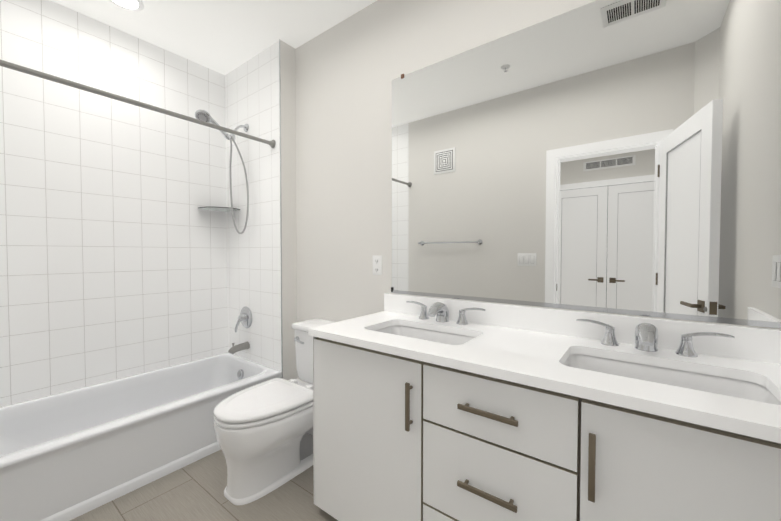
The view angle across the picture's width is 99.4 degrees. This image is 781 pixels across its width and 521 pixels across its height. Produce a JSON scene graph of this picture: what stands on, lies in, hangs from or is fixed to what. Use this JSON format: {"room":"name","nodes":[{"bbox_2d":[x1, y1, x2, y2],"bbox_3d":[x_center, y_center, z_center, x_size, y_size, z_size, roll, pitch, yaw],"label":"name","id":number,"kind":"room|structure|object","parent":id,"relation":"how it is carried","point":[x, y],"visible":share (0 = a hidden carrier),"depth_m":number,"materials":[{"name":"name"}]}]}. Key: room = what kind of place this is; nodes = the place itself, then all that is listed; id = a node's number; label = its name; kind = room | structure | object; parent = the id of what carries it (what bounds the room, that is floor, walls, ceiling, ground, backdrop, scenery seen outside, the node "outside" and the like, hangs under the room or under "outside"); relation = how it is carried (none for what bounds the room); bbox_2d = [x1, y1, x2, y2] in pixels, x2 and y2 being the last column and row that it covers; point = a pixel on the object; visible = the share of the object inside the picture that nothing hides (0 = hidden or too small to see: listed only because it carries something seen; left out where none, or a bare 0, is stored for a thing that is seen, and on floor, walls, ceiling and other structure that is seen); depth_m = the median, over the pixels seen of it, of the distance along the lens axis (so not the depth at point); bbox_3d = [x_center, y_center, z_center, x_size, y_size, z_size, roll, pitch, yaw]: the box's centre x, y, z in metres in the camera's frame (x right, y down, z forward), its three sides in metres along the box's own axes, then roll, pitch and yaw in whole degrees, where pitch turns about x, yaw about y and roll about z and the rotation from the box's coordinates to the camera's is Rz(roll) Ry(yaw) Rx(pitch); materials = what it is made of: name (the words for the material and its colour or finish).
{"room":"bathroom","nodes":[
{"label":"bathroom","id":0,"kind":"room"},
{"bbox_2d":[0,0,227,406],"bbox_3d":[-1.853,-0.195,2.281,0.120,2.690,1.894,1,2,37],"label":"wall","id":1,"kind":"structure","parent":0,"point":[113,251],"depth_m":2.15,"materials":[{"name":"white tile"}]},
{"bbox_2d":[70,450,337,520],"bbox_3d":[-0.732,1.224,0.392,4.220,0.060,3.620,1,2,37],"label":"floor","id":2,"kind":"structure","parent":0,"point":[193,491],"depth_m":1.59,"materials":[{"name":"tile"}]},
{"bbox_2d":[0,353,280,520],"bbox_3d":[-1.538,0.979,1.990,0.763,0.356,1.520,1,2,37],"label":"bathtub","id":3,"kind":"object","parent":2,"relation":"on","point":[69,455],"visible":0.83,"depth_m":1.81,"materials":[{"name":"white ceramic"}]},
{"bbox_2d":[213,319,334,504],"bbox_3d":[-0.579,0.785,1.877,0.438,0.748,0.786,1,2,37],"label":"toilet","id":4,"kind":"object","parent":2,"relation":"on","point":[264,433],"visible":0.77,"depth_m":1.66,"materials":[{"name":"white ceramic"}]},
{"bbox_2d":[308,325,780,520],"bbox_3d":[0.436,0.758,1.251,1.592,0.830,0.582,1,2,37],"label":"bathroom vanity","id":5,"kind":"object","parent":2,"relation":"on","point":[431,409],"depth_m":1.00,"materials":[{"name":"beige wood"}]},
{"bbox_2d":[308,309,780,436],"bbox_3d":[0.432,0.337,1.237,1.592,0.046,0.553,1,2,37],"label":"countertop","id":6,"kind":"structure","parent":5,"relation":"on","point":[526,354],"depth_m":1.04,"materials":[{"name":"white stone"}]},
{"bbox_2d":[404,301,487,324],"bbox_3d":[0.234,0.255,1.623,0.439,0.100,0.157,1,2,37],"label":"faucet","id":7,"kind":"object","parent":6,"relation":"on","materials":[{"name":"silver metal"}]},
{"bbox_2d":[576,317,735,356],"bbox_3d":[0.880,0.266,1.138,0.439,0.100,0.157,1,2,37],"label":"faucet","id":8,"kind":"object","parent":6,"relation":"on","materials":[{"name":"silver metal"}]},
{"bbox_2d":[51,0,376,74],"bbox_3d":[-0.732,-1.525,0.328,4.220,0.060,3.620,1,2,37],"label":"ceiling","id":9,"kind":"structure","parent":0,"point":[224,37],"depth_m":2.14,"materials":[{"name":"white paint"}]},
{"bbox_2d":[109,0,143,10],"bbox_3d":[-1.561,-1.527,1.939,0.190,0.010,0.190,1,2,37],"label":"recessed light","id":10,"kind":"object","parent":9,"relation":"in","point":[134,5],"visible":1,"depth_m":1.98,"materials":[{"name":"white"}]},
{"bbox_2d":[225,39,297,380],"bbox_3d":[-1.004,-0.204,2.668,0.773,2.690,0.254,1,2,37],"label":"wall","id":11,"kind":"structure","parent":0,"point":[260,94],"depth_m":2.46,"materials":[{"name":"tile"}]},
{"bbox_2d":[0,60,275,147],"bbox_3d":[-1.300,-0.824,1.770,0.060,0.060,1.523,1,2,37],"label":"rail","id":12,"kind":"object","parent":11,"relation":"attached to","point":[46,76],"visible":1,"depth_m":1.67,"materials":[{"name":"silver metal"}]},
{"bbox_2d":[198,207,239,211],"bbox_3d":[-1.361,-0.409,2.621,0.246,0.006,0.246,1,2,37],"label":"corner shelf","id":13,"kind":"object","parent":11,"relation":"attached to","point":[225,209],"visible":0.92,"depth_m":2.61,"materials":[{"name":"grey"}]},
{"bbox_2d":[195,109,248,233],"bbox_3d":[-1.221,-0.631,2.431,0.168,0.864,0.378,1,2,37],"label":"shower head","id":14,"kind":"object","parent":11,"relation":"attached to","point":[203,115],"visible":0.88,"depth_m":2.49},
{"bbox_2d":[228,341,249,353],"bbox_3d":[-1.182,0.674,2.570,0.062,0.086,0.157,1,2,37],"label":"tub spout","id":15,"kind":"object","parent":11,"relation":"attached to","point":[233,349],"visible":0.98,"depth_m":2.56,"materials":[{"name":"silver metal"}]},
{"bbox_2d":[235,306,251,331],"bbox_3d":[-1.171,0.465,2.605,0.172,0.198,0.081,1,2,37],"label":"tub valve","id":16,"kind":"object","parent":11,"relation":"attached to","point":[245,317],"visible":1,"depth_m":2.60,"materials":[{"name":"silver metal"}]},
{"bbox_2d":[295,0,780,377],"bbox_3d":[0.359,-0.182,1.722,2.550,2.690,0.131,1,2,37],"label":"wall","id":17,"kind":"structure","parent":0,"point":[616,156],"depth_m":1.41,"materials":[{"name":"beige paint"}]},
{"bbox_2d":[373,256,381,274],"bbox_3d":[-0.080,0.029,1.983,0.072,0.117,0.008,1,2,37],"label":"electrical outlet","id":18,"kind":"object","parent":17,"relation":"attached to","point":[377,265],"visible":1,"depth_m":1.98,"materials":[{"name":"white plastic"}]}
]}

